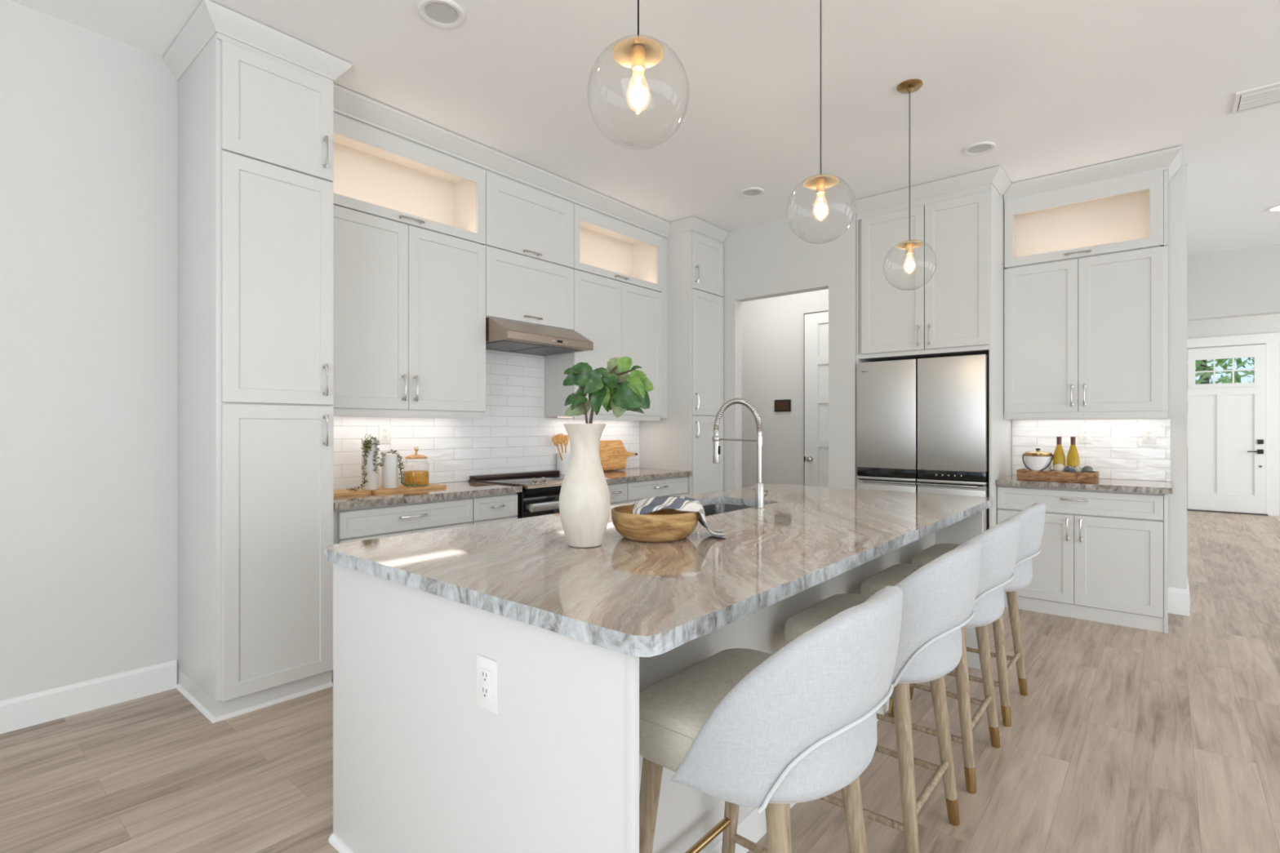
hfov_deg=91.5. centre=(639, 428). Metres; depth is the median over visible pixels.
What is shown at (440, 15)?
recessed light
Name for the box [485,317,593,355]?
range hood
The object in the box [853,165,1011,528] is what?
tall cabinet
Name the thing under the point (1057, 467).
decorative ball
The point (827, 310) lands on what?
trim
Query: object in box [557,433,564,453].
wooden utensil
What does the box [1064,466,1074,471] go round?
decorative ball
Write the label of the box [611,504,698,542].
wooden bowl
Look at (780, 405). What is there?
thermostat
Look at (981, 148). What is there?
recessed light
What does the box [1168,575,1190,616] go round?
baseboard
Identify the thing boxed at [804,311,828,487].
door
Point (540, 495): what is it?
range
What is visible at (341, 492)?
serving board
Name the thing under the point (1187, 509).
threshold
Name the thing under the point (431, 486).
serving board
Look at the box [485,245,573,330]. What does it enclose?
upper cabinet
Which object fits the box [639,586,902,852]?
counter stool
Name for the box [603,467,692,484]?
countertop
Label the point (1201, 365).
tree
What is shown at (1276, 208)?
recessed light
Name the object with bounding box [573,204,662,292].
display cabinet
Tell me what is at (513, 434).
backsplash
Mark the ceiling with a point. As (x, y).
(1056, 86)
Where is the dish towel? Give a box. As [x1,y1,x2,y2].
[632,496,726,537]
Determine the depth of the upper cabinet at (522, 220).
4.35 m
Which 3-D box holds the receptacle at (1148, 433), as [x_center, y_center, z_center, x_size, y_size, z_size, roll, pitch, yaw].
[3.591,0.053,4.394,0.034,0.068,0.003,0,0,40]
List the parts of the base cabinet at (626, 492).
drawer, door, door, drawer, handle, door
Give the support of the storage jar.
on the serving board at (431, 486)
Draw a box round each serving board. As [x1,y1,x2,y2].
[333,488,371,497]
[359,483,446,493]
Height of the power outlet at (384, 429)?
0.118 m
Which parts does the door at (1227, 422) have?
lever handle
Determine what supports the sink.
in the island countertop at (621, 594)
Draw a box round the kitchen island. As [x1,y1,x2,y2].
[328,511,982,852]
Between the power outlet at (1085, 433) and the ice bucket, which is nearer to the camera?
the ice bucket
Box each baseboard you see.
[0,659,177,733]
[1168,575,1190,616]
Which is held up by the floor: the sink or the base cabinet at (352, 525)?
the base cabinet at (352, 525)
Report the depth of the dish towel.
2.07 m
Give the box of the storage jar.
[404,445,429,485]
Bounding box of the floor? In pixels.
[0,510,1279,852]
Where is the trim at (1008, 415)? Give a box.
[1004,410,1168,419]
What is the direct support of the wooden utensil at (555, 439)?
in the utensil crock
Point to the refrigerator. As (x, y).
(923, 424)
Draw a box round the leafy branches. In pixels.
[562,356,653,423]
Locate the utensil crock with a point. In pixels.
(562, 465)
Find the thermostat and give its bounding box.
[774,399,791,411]
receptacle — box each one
[382,428,387,439]
[480,667,490,701]
[1082,431,1088,439]
[1146,431,1152,440]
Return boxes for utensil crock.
[556,452,569,474]
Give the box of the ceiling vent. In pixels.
[1231,81,1279,115]
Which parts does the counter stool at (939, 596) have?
seat, leg, backrest, leg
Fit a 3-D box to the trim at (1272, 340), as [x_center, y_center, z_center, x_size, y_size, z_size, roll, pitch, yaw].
[8.912,-0.055,9.468,1.158,2.680,0.030,0,0,40]
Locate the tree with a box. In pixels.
[1195,357,1253,384]
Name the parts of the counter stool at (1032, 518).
seat, leg, leg, backrest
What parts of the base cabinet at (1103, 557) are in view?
door, handle, handle, drawer, handle, door, panel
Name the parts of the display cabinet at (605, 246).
handle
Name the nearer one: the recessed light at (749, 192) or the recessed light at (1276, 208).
the recessed light at (749, 192)
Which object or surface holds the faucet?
on the island countertop at (621, 594)
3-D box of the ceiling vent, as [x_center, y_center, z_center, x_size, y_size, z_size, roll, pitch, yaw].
[3.518,-1.807,3.318,0.520,0.016,0.290,0,0,40]
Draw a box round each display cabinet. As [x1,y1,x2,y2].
[333,113,485,244]
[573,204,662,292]
[1003,146,1182,269]
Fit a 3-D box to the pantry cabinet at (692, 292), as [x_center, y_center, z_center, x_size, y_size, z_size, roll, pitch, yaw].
[0.376,-0.263,5.746,0.657,3.096,0.595,0,0,40]
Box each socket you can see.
[631,44,645,75]
[815,177,826,195]
[906,242,913,254]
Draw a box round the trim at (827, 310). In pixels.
[804,310,828,314]
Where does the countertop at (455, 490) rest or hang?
on the base cabinet at (352, 525)
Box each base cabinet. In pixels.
[331,492,517,679]
[607,475,687,506]
[997,484,1168,633]
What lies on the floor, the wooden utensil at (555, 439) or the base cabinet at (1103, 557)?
the base cabinet at (1103, 557)
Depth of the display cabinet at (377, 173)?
3.88 m
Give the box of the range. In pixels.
[468,470,610,518]
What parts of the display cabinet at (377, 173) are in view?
handle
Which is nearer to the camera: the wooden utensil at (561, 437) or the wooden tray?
the wooden tray
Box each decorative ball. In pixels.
[1053,463,1064,471]
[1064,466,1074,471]
[1073,465,1083,472]
[1082,465,1093,472]
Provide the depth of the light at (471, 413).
3.70 m
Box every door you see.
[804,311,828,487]
[1187,344,1266,514]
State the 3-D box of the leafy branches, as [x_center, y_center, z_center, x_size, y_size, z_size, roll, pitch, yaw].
[-0.099,-0.038,1.982,0.292,0.391,0.152,0,0,-7]
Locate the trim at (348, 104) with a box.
[333,83,670,239]
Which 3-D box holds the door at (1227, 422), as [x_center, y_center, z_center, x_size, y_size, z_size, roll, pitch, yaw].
[8.882,0.015,9.454,0.865,2.500,0.090,0,0,40]
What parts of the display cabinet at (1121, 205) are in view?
handle, crown, panel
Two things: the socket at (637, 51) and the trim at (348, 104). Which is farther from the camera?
the trim at (348, 104)
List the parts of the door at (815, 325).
knob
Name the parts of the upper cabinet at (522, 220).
handle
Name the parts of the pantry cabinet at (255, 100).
moulding, crown, rail, door, door, door, handle, handle, handle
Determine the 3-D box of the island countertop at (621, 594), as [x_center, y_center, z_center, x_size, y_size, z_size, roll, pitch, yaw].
[0.447,0.390,2.640,1.332,0.038,2.925,0,0,40]
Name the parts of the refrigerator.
door, door, grip rail, grip rail, door, door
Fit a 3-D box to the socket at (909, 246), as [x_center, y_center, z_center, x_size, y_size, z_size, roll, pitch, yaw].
[1.429,-0.952,3.304,0.038,0.057,0.038,0,0,40]
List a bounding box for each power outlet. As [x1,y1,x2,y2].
[378,424,390,444]
[475,653,497,714]
[1079,426,1091,443]
[1142,426,1155,444]
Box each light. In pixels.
[333,408,483,418]
[417,0,465,27]
[573,413,660,421]
[587,0,688,150]
[739,187,764,197]
[786,0,855,244]
[883,79,937,290]
[963,142,995,155]
[1265,204,1279,212]
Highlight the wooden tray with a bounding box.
[1016,468,1098,483]
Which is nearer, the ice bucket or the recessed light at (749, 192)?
the ice bucket
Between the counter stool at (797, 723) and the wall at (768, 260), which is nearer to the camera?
the counter stool at (797, 723)
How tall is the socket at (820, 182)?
0.057 m
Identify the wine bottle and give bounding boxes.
[1052,436,1065,467]
[1066,436,1079,467]
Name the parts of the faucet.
support arm, post, lever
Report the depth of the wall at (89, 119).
2.83 m
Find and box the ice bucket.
[1022,448,1053,471]
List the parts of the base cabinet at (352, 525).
door, drawer, handle, door, drawer, door, handle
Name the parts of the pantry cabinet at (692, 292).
handle, handle, handle, crown, rail, door, door, door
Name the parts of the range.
vent trim, knob, oven door, knob, control panel, trim, handle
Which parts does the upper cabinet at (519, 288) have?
handle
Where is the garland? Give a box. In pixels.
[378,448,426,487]
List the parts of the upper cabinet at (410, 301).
door, handle, handle, door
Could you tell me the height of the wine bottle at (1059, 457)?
0.258 m
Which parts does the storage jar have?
lid, lid knob, glass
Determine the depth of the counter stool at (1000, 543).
2.24 m
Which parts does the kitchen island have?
moulding, panel, baseboard, panel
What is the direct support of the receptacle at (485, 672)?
attached to the power outlet at (486, 668)
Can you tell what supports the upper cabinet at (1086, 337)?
attached to the wall at (1177, 185)
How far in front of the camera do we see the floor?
2.42 m
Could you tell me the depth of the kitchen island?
1.55 m
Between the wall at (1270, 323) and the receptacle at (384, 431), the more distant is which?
the wall at (1270, 323)
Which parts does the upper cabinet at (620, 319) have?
door, door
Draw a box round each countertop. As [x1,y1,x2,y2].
[324,483,994,657]
[333,480,522,510]
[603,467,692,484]
[995,475,1172,493]
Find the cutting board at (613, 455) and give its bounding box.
[599,440,637,471]
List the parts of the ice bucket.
lid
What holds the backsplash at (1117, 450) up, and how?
attached to the wall at (1177, 185)
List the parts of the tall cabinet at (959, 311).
panel, door, handle, rail, rail, handle, crown, door, panel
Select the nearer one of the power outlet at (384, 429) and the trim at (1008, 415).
the power outlet at (384, 429)
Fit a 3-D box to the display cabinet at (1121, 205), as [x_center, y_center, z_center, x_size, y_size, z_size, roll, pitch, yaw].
[3.216,-1.507,4.472,1.013,0.606,0.391,0,0,40]
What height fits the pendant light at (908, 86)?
1.084 m
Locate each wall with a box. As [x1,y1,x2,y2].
[0,0,638,700]
[722,202,856,489]
[742,288,828,487]
[1011,164,1186,589]
[1186,313,1279,515]
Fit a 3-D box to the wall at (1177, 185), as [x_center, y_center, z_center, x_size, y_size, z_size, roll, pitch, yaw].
[3.024,-0.265,4.974,2.015,3.100,0.120,0,0,40]
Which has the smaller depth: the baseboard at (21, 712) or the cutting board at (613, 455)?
the baseboard at (21, 712)
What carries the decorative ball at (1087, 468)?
on the wooden tray
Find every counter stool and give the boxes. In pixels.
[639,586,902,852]
[783,539,982,852]
[860,517,1020,793]
[909,502,1045,726]
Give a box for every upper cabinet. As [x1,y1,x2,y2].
[333,204,485,418]
[484,171,573,268]
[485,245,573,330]
[544,269,662,421]
[1004,245,1168,419]
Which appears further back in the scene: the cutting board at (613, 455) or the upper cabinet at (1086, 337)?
the cutting board at (613, 455)
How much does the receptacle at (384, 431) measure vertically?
0.068 m
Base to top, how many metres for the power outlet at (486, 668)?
0.118 m
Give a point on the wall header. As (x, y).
(1245, 282)
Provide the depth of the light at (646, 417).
5.14 m
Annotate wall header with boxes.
[1186,244,1279,321]
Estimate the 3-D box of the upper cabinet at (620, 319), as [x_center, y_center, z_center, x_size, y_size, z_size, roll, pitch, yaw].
[-0.265,-0.630,5.199,0.380,1.134,1.068,0,0,40]
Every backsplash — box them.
[333,349,639,489]
[1012,418,1170,481]
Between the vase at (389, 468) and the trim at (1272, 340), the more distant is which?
the trim at (1272, 340)
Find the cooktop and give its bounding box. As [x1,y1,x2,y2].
[468,474,564,485]
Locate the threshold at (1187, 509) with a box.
[1186,509,1267,515]
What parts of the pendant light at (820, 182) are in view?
cord, globe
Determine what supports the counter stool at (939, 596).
on the floor
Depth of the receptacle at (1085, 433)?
4.63 m
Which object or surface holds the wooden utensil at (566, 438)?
in the utensil crock
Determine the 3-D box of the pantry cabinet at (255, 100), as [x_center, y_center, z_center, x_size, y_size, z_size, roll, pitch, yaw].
[-1.884,-0.263,3.077,0.657,3.096,0.624,0,0,40]
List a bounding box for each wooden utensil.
[551,435,562,460]
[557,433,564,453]
[563,435,568,453]
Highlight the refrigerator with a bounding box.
[856,354,989,532]
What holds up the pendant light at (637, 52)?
hanging from the ceiling
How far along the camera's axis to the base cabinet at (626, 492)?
5.00 m
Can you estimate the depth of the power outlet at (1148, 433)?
4.39 m
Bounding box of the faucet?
[711,398,768,509]
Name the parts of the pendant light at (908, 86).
cord, globe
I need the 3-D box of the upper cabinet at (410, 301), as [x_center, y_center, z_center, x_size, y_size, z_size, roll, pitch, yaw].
[-1.474,-0.630,3.772,0.380,1.134,1.081,0,0,40]
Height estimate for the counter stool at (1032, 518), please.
0.947 m
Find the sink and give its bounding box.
[702,503,752,515]
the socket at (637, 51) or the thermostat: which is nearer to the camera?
the socket at (637, 51)
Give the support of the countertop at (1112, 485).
on the base cabinet at (1103, 557)
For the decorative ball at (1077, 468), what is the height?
0.060 m
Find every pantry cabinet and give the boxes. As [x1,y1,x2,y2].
[162,0,351,723]
[640,216,728,494]
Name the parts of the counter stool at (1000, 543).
seat, leg, leg, backrest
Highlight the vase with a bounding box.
[559,423,610,547]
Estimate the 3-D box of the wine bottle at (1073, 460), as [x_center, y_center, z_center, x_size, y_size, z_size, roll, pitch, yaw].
[3.038,0.190,4.373,0.077,0.258,0.077,0,0,40]
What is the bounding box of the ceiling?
[8,0,1279,256]
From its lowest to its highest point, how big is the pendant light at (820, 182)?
1.084 m
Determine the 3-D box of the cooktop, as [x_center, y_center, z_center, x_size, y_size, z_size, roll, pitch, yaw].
[-0.743,0.366,4.495,0.545,0.010,0.788,0,0,40]
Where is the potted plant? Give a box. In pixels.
[346,433,380,491]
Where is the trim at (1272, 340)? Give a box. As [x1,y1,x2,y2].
[1186,332,1279,515]
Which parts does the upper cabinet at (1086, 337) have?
door, handle, handle, door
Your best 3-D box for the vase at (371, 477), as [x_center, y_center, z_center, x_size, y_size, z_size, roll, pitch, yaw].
[-1.568,0.210,3.615,0.088,0.288,0.088,0,0,40]

